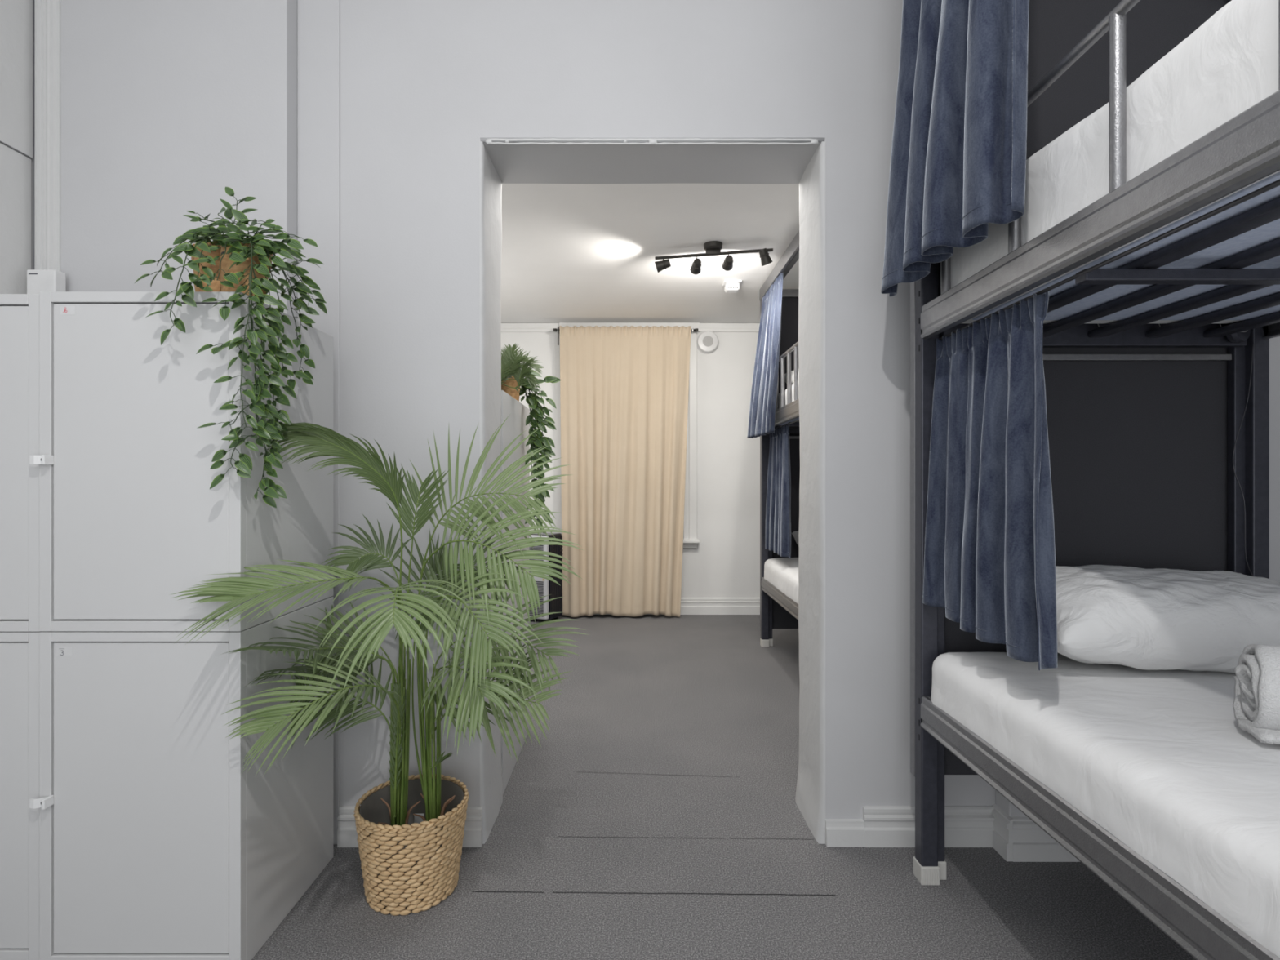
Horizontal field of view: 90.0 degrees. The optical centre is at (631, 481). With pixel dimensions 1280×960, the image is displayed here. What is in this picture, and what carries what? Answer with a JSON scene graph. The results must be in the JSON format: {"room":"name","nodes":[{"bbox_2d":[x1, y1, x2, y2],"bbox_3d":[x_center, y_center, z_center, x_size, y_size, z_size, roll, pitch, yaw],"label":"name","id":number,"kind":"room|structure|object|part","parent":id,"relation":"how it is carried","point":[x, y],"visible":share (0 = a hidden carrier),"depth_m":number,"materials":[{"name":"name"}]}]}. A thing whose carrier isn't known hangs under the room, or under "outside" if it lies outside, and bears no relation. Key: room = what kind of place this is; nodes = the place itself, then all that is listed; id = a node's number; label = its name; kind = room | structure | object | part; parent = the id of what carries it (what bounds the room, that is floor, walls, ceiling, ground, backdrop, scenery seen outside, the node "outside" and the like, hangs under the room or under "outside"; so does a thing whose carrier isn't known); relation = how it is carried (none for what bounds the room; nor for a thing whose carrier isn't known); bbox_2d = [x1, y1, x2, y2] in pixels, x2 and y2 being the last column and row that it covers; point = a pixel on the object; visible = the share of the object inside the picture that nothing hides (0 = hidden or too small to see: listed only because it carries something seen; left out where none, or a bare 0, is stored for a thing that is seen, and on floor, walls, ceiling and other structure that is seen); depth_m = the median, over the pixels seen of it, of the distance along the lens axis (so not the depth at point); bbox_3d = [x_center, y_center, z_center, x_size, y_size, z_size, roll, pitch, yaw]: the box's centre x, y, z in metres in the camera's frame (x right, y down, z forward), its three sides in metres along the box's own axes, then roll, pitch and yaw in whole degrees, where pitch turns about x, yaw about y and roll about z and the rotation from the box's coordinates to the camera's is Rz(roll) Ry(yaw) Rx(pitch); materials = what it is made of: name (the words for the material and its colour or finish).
{"room":"dormitory","nodes":[
{"label":"dormitory","id":0,"kind":"room"},
{"bbox_2d":[354,773,468,915],"bbox_3d":[-0.594,0.978,1.735,0.293,0.243,0.293,0,0,0],"label":"woven basket","id":1,"kind":"object","parent":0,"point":[410,846],"depth_m":1.64,"materials":[{"name":"wicker"}]},
{"bbox_2d":[30,0,995,844],"bbox_3d":[0.150,-0.425,2.047,4.300,3.050,0.336,0,0,0],"label":"wall","id":2,"kind":"structure","parent":0,"point":[356,127],"depth_m":1.94,"materials":[{"name":"paint"}]},
{"bbox_2d":[0,0,32,293],"bbox_3d":[-1.774,-0.425,1.434,0.053,3.050,0.868,0,0,0],"label":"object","id":3,"kind":"structure","parent":2,"relation":"in","point":[15,15],"depth_m":1.82,"materials":[{"name":"paint"}]},
{"bbox_3d":[-1.774,-1.446,1.434,0.052,1.008,0.868,0,0,0],"label":"head panel","id":4,"kind":"part","parent":3,"relation":"part of","materials":[{"name":"paint"}]},
{"bbox_2d":[33,0,34,269],"bbox_3d":[-1.738,-0.800,1.860,0.003,2.200,0.003,0,0,0],"label":"trim","id":5,"kind":"structure","parent":2,"relation":"attached to","point":[33,0],"depth_m":1.86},
{"bbox_2d":[26,269,66,293],"bbox_3d":[-1.687,-0.545,1.843,0.083,0.120,0.038,0,0,0],"label":"router","id":6,"kind":"object","parent":2,"relation":"attached to","point":[37,280],"visible":0.56,"depth_m":1.82,"materials":[{"name":"white plastic"}]},
{"bbox_2d":[34,0,61,271],"bbox_3d":[-1.706,-0.425,1.868,0.059,3.050,0.022,0,0,0],"label":"trim","id":7,"kind":"structure","parent":2,"relation":"attached to","point":[47,13],"depth_m":1.87,"materials":[{"name":"paint"}]},
{"bbox_2d":[337,805,482,847],"bbox_3d":[-0.669,1.042,1.933,0.433,0.115,0.020,0,0,0],"label":"baseboard","id":8,"kind":"structure","parent":2,"relation":"attached to","point":[347,834],"depth_m":1.92,"materials":[{"name":"paint"}]},
{"bbox_2d":[479,139,502,844],"bbox_3d":[-0.452,0.031,2.079,0.021,2.138,0.274,0,0,0],"label":"trim","id":9,"kind":"structure","parent":2,"relation":"attached to","point":[491,781],"depth_m":2.02,"materials":[{"name":"paint"}]},
{"bbox_2d":[480,137,824,183],"bbox_3d":[0.062,-1.036,2.078,1.045,0.015,0.273,0,0,0],"label":"door frame","id":10,"kind":"structure","parent":2,"relation":"attached to","point":[513,163],"depth_m":2.07,"materials":[{"name":"paint"}]},
{"bbox_2d":[485,137,818,145],"bbox_3d":[0.061,-1.031,1.942,1.011,0.020,0.010,0,0,0],"label":"trim","id":11,"kind":"structure","parent":2,"relation":"attached to","point":[489,141],"depth_m":1.94,"materials":[{"name":"paint"}]},
{"bbox_2d":[795,139,825,844],"bbox_3d":[0.574,0.031,2.079,0.027,2.138,0.274,0,0,0],"label":"trim","id":12,"kind":"structure","parent":2,"relation":"attached to","point":[810,798],"depth_m":2.03,"materials":[{"name":"paint"}]},
{"bbox_2d":[825,805,994,847],"bbox_3d":[0.844,1.042,1.933,0.516,0.115,0.020,0,0,0],"label":"baseboard","id":13,"kind":"structure","parent":2,"relation":"attached to","point":[885,826],"depth_m":1.93,"materials":[{"name":"paint"}]},
{"bbox_2d":[501,332,759,597],"bbox_3d":[0.050,-0.105,5.350,4.100,2.410,0.100,0,0,0],"label":"wall","id":14,"kind":"structure","parent":0,"point":[725,562],"depth_m":5.30,"materials":[{"name":"paint"}]},
{"bbox_2d":[553,326,697,345],"bbox_3d":[-0.050,-1.175,5.221,1.174,0.150,0.101,0,0,0],"label":"curtain rod","id":15,"kind":"object","parent":14,"relation":"attached to","point":[554,329],"visible":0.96,"depth_m":5.18,"materials":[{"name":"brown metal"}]},
{"bbox_2d":[559,325,691,617],"bbox_3d":[-0.053,-0.085,5.146,1.065,2.342,0.073,0,0,0],"label":"window curtain","id":16,"kind":"object","parent":15,"relation":"hanging from","point":[624,390],"visible":1,"depth_m":5.16,"materials":[{"name":"beige fabric"}]},
{"bbox_2d":[554,332,699,547],"bbox_3d":[-0.054,-0.340,5.258,1.212,1.780,0.085,0,0,0],"label":"window","id":17,"kind":"structure","parent":14,"relation":"in","point":[690,527],"depth_m":5.27,"materials":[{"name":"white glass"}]},
{"bbox_3d":[-0.054,0.514,5.258,1.212,0.072,0.085,0,0,0],"label":"sill","id":18,"kind":"part","parent":17,"relation":"part of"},
{"bbox_2d":[559,322,699,331],"bbox_3d":[-0.020,-1.272,5.276,1.160,0.073,0.012,0,0,0],"label":"trim","id":19,"kind":"structure","parent":14,"relation":"attached to","point":[694,325],"depth_m":5.27,"materials":[{"name":"white paint"}]},
{"bbox_2d":[501,328,759,332],"bbox_3d":[0.102,-1.250,5.291,3.695,0.030,0.018,0,0,0],"label":"trim","id":20,"kind":"structure","parent":14,"relation":"attached to","point":[503,330],"depth_m":5.28,"materials":[{"name":"white paint"}]},
{"bbox_2d":[501,323,759,328],"bbox_3d":[0.102,-1.286,5.295,3.695,0.043,0.010,0,0,0],"label":"trim","id":21,"kind":"structure","parent":14,"relation":"attached to","point":[503,325],"depth_m":5.29,"materials":[{"name":"white paint"}]},
{"bbox_2d":[594,597,759,614],"bbox_3d":[0.102,1.032,5.290,3.695,0.135,0.020,0,0,0],"label":"baseboard","id":22,"kind":"structure","parent":14,"relation":"attached to","point":[689,606],"depth_m":5.28,"materials":[{"name":"white paint"}]},
{"bbox_2d":[697,330,719,354],"bbox_3d":[0.624,-1.150,5.276,0.190,0.190,0.048,0,0,0],"label":"air vent","id":23,"kind":"object","parent":14,"relation":"attached to","point":[708,342],"depth_m":5.26,"materials":[{"name":"white plastic"}]},
{"bbox_2d":[500,183,799,323],"bbox_3d":[0.150,-1.360,3.848,4.500,0.100,3.305,0,0,0],"label":"ceiling","id":24,"kind":"structure","parent":0,"point":[571,252],"depth_m":3.56,"materials":[{"name":"paint"}]},
{"bbox_2d":[654,240,773,274],"bbox_3d":[0.447,-1.234,3.535,0.650,0.150,0.104,0,0,12],"label":"track light","id":25,"kind":"object","parent":24,"relation":"attached to","point":[712,247],"visible":1,"depth_m":3.52,"materials":[{"name":"black metal"}]},
{"bbox_2d":[722,280,742,293],"bbox_3d":[0.657,-1.278,4.210,0.115,0.061,0.100,0,0,0],"label":"fire alarm","id":26,"kind":"object","parent":24,"relation":"attached to","point":[731,286],"visible":1,"depth_m":4.17,"materials":[{"name":"white plastic"}]},
{"bbox_3d":[0.657,-1.304,4.210,0.115,0.011,0.100,0,0,0],"label":"plate","id":27,"kind":"part","parent":26,"relation":"part of","materials":[{"name":"white plastic"}]},
{"bbox_2d":[251,614,1195,959],"bbox_3d":[0.150,1.150,2.150,4.500,0.100,6.700,0,0,0],"label":"floor","id":28,"kind":"structure","parent":0,"point":[697,697],"depth_m":1.81,"materials":[{"name":"grey carpet"}]},
{"bbox_2d":[0,631,39,959],"bbox_3d":[-1.535,0.719,1.643,0.416,0.760,0.459,0,0,0],"label":"locker","id":29,"kind":"object","parent":28,"relation":"on","point":[19,651],"visible":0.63,"depth_m":1.44,"materials":[{"name":"white metal"}]},
{"bbox_3d":[-1.531,0.707,1.446,0.352,0.687,0.018,0,0,0],"label":"door","id":30,"kind":"part","parent":29,"relation":"part of","materials":[{"name":"white metal"}]},
{"bbox_2d":[0,293,39,631],"bbox_3d":[-1.535,-0.042,1.643,0.416,0.757,0.459,0,0,0],"label":"locker","id":31,"kind":"object","parent":29,"relation":"on","point":[19,313],"visible":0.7,"depth_m":1.44,"materials":[{"name":"white metal"}]},
{"bbox_3d":[-1.531,-0.042,1.446,0.352,0.705,0.018,0,0,0],"label":"door","id":32,"kind":"part","parent":31,"relation":"part of","materials":[{"name":"white metal"}]},
{"bbox_2d":[29,596,333,959],"bbox_3d":[-1.101,0.718,1.640,0.457,0.762,0.466,0,0,0],"label":"locker","id":33,"kind":"object","parent":28,"relation":"on","point":[155,844],"visible":0.94,"depth_m":1.43,"materials":[{"name":"white metal"}]},
{"bbox_3d":[-1.097,0.709,1.440,0.393,0.695,0.018,0,0,0],"label":"door","id":34,"kind":"part","parent":33,"relation":"part of","materials":[{"name":"white metal"}]},
{"bbox_2d":[29,291,333,631],"bbox_3d":[-1.101,-0.044,1.640,0.457,0.758,0.466,0,0,0],"label":"locker","id":35,"kind":"object","parent":33,"relation":"on","point":[131,518],"visible":0.97,"depth_m":1.43,"materials":[{"name":"white metal"}]},
{"bbox_3d":[-1.097,-0.044,1.440,0.393,0.706,0.018,0,0,0],"label":"door","id":36,"kind":"part","parent":35,"relation":"part of","materials":[{"name":"white metal"}]},
{"bbox_2d":[134,186,256,345],"bbox_3d":[-0.954,-0.492,1.478,0.227,0.403,0.248,0,0,0],"label":"plant","id":37,"kind":"object","parent":35,"relation":"on","point":[205,254],"visible":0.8,"depth_m":1.39,"materials":[{"name":"green plant"}]},
{"bbox_3d":[-0.998,-0.491,1.545,0.110,0.133,0.113,0,0,0],"label":"basket pot","id":38,"kind":"part","parent":37,"relation":"part of","materials":[{"name":"brown wicker"}]},
{"bbox_2d":[195,208,327,507],"bbox_3d":[-0.868,-0.277,1.521,0.242,0.676,0.321,0,0,-21],"label":"plant","id":39,"kind":"object","parent":35,"relation":"on","point":[253,274],"visible":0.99,"depth_m":1.45,"materials":[{"name":"green plant"}]},
{"bbox_3d":[-0.905,-0.487,1.506,0.107,0.130,0.109,0,0,0],"label":"basket pot","id":40,"kind":"part","parent":39,"relation":"part of","materials":[{"name":"brown wicker"}]},
{"bbox_2d":[168,413,588,915],"bbox_3d":[-0.539,0.459,1.524,0.825,1.282,0.692,0,0,15],"label":"potted palm","id":41,"kind":"object","parent":28,"relation":"on","point":[410,829],"visible":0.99,"depth_m":1.60,"materials":[{"name":"plant"}]},
{"bbox_2d":[501,571,528,794],"bbox_3d":[-0.680,0.745,2.520,0.456,0.708,0.600,0,0,0],"label":"locker","id":42,"kind":"object","parent":28,"relation":"on","point":[508,765],"visible":0.05,"depth_m":2.42,"materials":[{"name":"white metal"}]},
{"bbox_2d":[500,390,528,589],"bbox_3d":[-0.680,0.035,2.520,0.456,0.708,0.600,0,0,0],"label":"locker","id":43,"kind":"object","parent":42,"relation":"on","point":[514,425],"visible":0.04,"depth_m":2.45,"materials":[{"name":"white metal"}]},
{"bbox_2d":[501,342,544,391],"bbox_3d":[-0.476,-0.427,2.459,0.268,0.211,0.124,0,0,17],"label":"palm plant","id":44,"kind":"object","parent":43,"relation":"on","point":[512,364],"visible":0.66,"depth_m":2.45,"materials":[{"name":"green plant"}]},
{"bbox_2d":[501,368,560,533],"bbox_3d":[-0.436,-0.136,2.644,0.280,0.708,0.164,0,0,-27],"label":"plant","id":45,"kind":"object","parent":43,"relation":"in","point":[537,441],"visible":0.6,"depth_m":2.64,"materials":[{"name":"green plant"}]},
{"bbox_3d":[-0.500,-0.384,2.580,0.106,0.125,0.109,0,0,0],"label":"basket pot","id":46,"kind":"part","parent":45,"relation":"part of","materials":[{"name":"brown wicker"}]},
{"bbox_2d":[528,532,562,622],"bbox_3d":[-0.753,0.757,5.097,0.341,0.685,0.230,0,0,25],"label":"air conditioner","id":47,"kind":"object","parent":28,"relation":"on","point":[545,587],"visible":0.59,"depth_m":4.98,"materials":[{"name":"black plastic"}]},
{"bbox_3d":[-0.798,0.745,5.014,0.330,0.650,0.036,0,0,25],"label":"panel","id":48,"kind":"part","parent":47,"relation":"part of","materials":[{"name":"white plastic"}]},
{"bbox_2d":[471,771,835,895],"bbox_3d":[0.065,1.099,2.060,0.990,0.001,0.722,0,0,0],"label":"trim","id":49,"kind":"structure","parent":28,"relation":"on","point":[576,771],"depth_m":1.71,"materials":[{"name":"metal"}]},
{"bbox_2d":[759,231,799,647],"bbox_3d":[1.340,-0.096,3.304,0.964,2.392,2.039,0,0,0],"label":"bunk bed","id":50,"kind":"object","parent":28,"relation":"on","point":[777,610],"visible":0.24,"depth_m":4.25,"materials":[{"name":"black metal"}]},
{"bbox_2d":[746,272,783,438],"bbox_3d":[0.822,-0.752,3.989,0.135,0.934,0.544,0,0,0],"label":"curtain","id":51,"kind":"object","parent":50,"relation":"hanging from","point":[765,377],"visible":1,"depth_m":3.89,"materials":[{"name":"blue fabric"}]},
{"bbox_3d":[0.899,-0.117,4.268,0.075,2.345,0.045,0,0,0],"label":"post","id":52,"kind":"part","parent":50,"relation":"part of","materials":[{"name":"black metal"}]},
{"bbox_2d":[765,424,791,558],"bbox_3d":[0.895,0.053,3.940,0.056,0.774,0.562,0,0,0],"label":"curtain","id":53,"kind":"object","parent":50,"relation":"hanging from","point":[778,519],"visible":1,"depth_m":3.86,"materials":[{"name":"blue fabric"}]},
{"bbox_3d":[0.877,0.679,3.290,0.038,0.088,1.910,0,0,0],"label":"rail","id":54,"kind":"part","parent":50,"relation":"part of","materials":[{"name":"grey metal"}]},
{"bbox_2d":[764,557,798,604],"bbox_3d":[1.323,0.588,3.294,0.927,0.184,1.888,0,0,0],"label":"mattress","id":55,"kind":"object","parent":50,"relation":"on","point":[782,573],"visible":0.13,"depth_m":3.77,"materials":[{"name":"white fabric"}]},
{"bbox_2d":[791,530,799,546],"bbox_3d":[1.340,0.405,4.029,0.600,0.213,0.308,0,0,0],"label":"pillow","id":56,"kind":"object","parent":55,"relation":"on","point":[795,534],"visible":0.02,"depth_m":4.11,"materials":[{"name":"white fabric"}]},
{"bbox_3d":[1.346,-0.140,4.309,0.952,2.260,0.026,0,0,0],"label":"panel","id":57,"kind":"part","parent":50,"relation":"part of","materials":[{"name":"black metal"}]},
{"bbox_3d":[0.874,-1.218,3.300,0.012,0.012,1.880,0,0,0],"label":"curtain rail","id":58,"kind":"part","parent":50,"relation":"part of","materials":[{"name":"grey metal"}]},
{"bbox_3d":[0.877,-0.384,3.290,0.038,0.093,1.910,0,0,0],"label":"rail","id":59,"kind":"part","parent":50,"relation":"part of","materials":[{"name":"grey metal"}]},
{"bbox_3d":[0.876,-0.725,3.290,0.021,0.021,1.900,0,0,0],"label":"guard rail","id":60,"kind":"part","parent":50,"relation":"part of","materials":[{"name":"grey metal"}]},
{"bbox_2d":[778,382,799,425],"bbox_3d":[1.334,-0.463,3.294,0.896,0.203,1.888,0,0,0],"label":"mattress","id":61,"kind":"object","parent":50,"relation":"on","point":[793,384],"visible":0.02,"depth_m":3.72,"materials":[{"name":"white fabric"}]},
{"bbox_2d":[784,369,794,385],"bbox_3d":[1.260,-0.636,3.980,0.600,0.169,0.329,0,0,0],"label":"pillow","id":62,"kind":"object","parent":61,"relation":"on","point":[793,371],"visible":0.04,"depth_m":3.96,"materials":[{"name":"white fabric"}]},
{"bbox_2d":[910,0,1279,959],"bbox_3d":[1.260,-0.281,0.804,0.981,2.762,2.039,0,0,0],"label":"bunk bed","id":63,"kind":"object","parent":28,"relation":"on","point":[1158,433],"visible":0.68,"depth_m":1.75,"materials":[{"name":"black metal"}]},
{"bbox_3d":[0.828,-0.302,1.768,0.075,2.715,0.045,0,0,0],"label":"post","id":64,"kind":"part","parent":63,"relation":"part of","materials":[{"name":"black metal"}]},
{"bbox_2d":[880,0,1029,296],"bbox_3d":[0.732,-1.035,1.507,0.127,1.050,0.587,0,0,0],"label":"curtain","id":65,"kind":"object","parent":63,"relation":"hanging from","point":[957,167],"visible":1,"depth_m":1.43,"materials":[{"name":"blue fabric"}]},
{"bbox_2d":[922,291,1057,670],"bbox_3d":[0.816,-0.011,1.490,0.073,0.751,0.512,0,0,0],"label":"curtain","id":66,"kind":"object","parent":63,"relation":"hanging from","point":[989,552],"visible":1,"depth_m":1.43,"materials":[{"name":"blue fabric"}]},
{"bbox_3d":[0.804,-0.775,0.790,0.021,0.021,1.900,0,0,0],"label":"guard rail","id":67,"kind":"part","parent":63,"relation":"part of","materials":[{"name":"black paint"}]},
{"bbox_3d":[1.274,-0.407,1.809,0.952,2.465,0.026,0,0,0],"label":"panel","id":68,"kind":"part","parent":63,"relation":"part of","materials":[{"name":"black metal"}]},
{"bbox_3d":[0.805,-0.433,0.790,0.038,0.093,1.910,0,0,0],"label":"rail","id":69,"kind":"part","parent":63,"relation":"part of","materials":[{"name":"grey metal"}]},
{"bbox_3d":[0.805,0.629,0.790,0.038,0.088,1.910,0,0,0],"label":"rail","id":70,"kind":"part","parent":63,"relation":"part of","materials":[{"name":"grey metal"}]},
{"bbox_2d":[930,652,1279,958],"bbox_3d":[1.255,0.539,0.799,0.932,0.180,1.880,0,0,0],"label":"mattress","id":71,"kind":"object","parent":63,"relation":"on","point":[1161,760],"visible":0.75,"depth_m":1.12,"materials":[{"name":"white fabric"}]},
{"bbox_2d":[1055,564,1279,673],"bbox_3d":[1.340,0.338,1.600,0.778,0.242,0.350,0,0,0],"label":"pillow","id":72,"kind":"object","parent":71,"relation":"on","point":[1157,619],"visible":0.81,"depth_m":1.45,"materials":[{"name":"white fabric"}]},
{"bbox_2d":[1232,644,1279,744],"bbox_3d":[1.268,0.370,1.091,0.365,0.156,0.152,0,0,22],"label":"rolled towel","id":73,"kind":"object","parent":71,"relation":"on","point":[1256,703],"visible":1,"depth_m":1.11,"materials":[{"name":"white fabric"}]},
{"bbox_3d":[0.832,-0.384,0.870,0.008,0.008,1.740,0,0,0],"label":"curtain rail","id":74,"kind":"part","parent":63,"relation":"part of","materials":[{"name":"metal"}]},
{"bbox_2d":[951,0,1279,323],"bbox_3d":[1.263,-0.553,0.799,0.895,0.284,1.878,0,0,0],"label":"mattress","id":75,"kind":"object","parent":63,"relation":"on","point":[1228,64],"visible":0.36,"depth_m":1.05,"materials":[{"name":"white fabric"}]},
{"bbox_2d":[1226,323,1250,342],"bbox_3d":[1.635,-0.405,1.725,0.064,0.064,0.026,0,0,-17],"label":"light","id":76,"kind":"object","parent":63,"relation":"attached to","point":[1242,336],"depth_m":1.72,"materials":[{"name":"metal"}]},
{"bbox_3d":[1.702,-0.302,1.768,0.075,2.715,0.045,0,0,0],"label":"post","id":77,"kind":"part","parent":63,"relation":"part of","materials":[{"name":"metal"}]},
{"bbox_3d":[1.725,-0.433,0.790,0.038,0.093,1.910,0,0,0],"label":"rail","id":78,"kind":"part","parent":63,"relation":"part of","materials":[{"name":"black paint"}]},
{"bbox_2d":[995,336,1279,816],"bbox_3d":[1.701,-0.425,1.905,1.198,3.050,0.075,0,0,0],"label":"wall pier","id":79,"kind":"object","parent":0,"point":[1002,802],"visible":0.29,"depth_m":1.87,"materials":[{"name":"paint"}]},
{"bbox_2d":[991,803,1080,862],"bbox_3d":[1.642,1.039,1.897,1.116,0.122,0.093,0,0,0],"label":"baseboard","id":80,"kind":"object","parent":79,"relation":"attached to","point":[1015,838],"visible":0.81,"depth_m":1.85,"materials":[{"name":"paint"}]}
]}

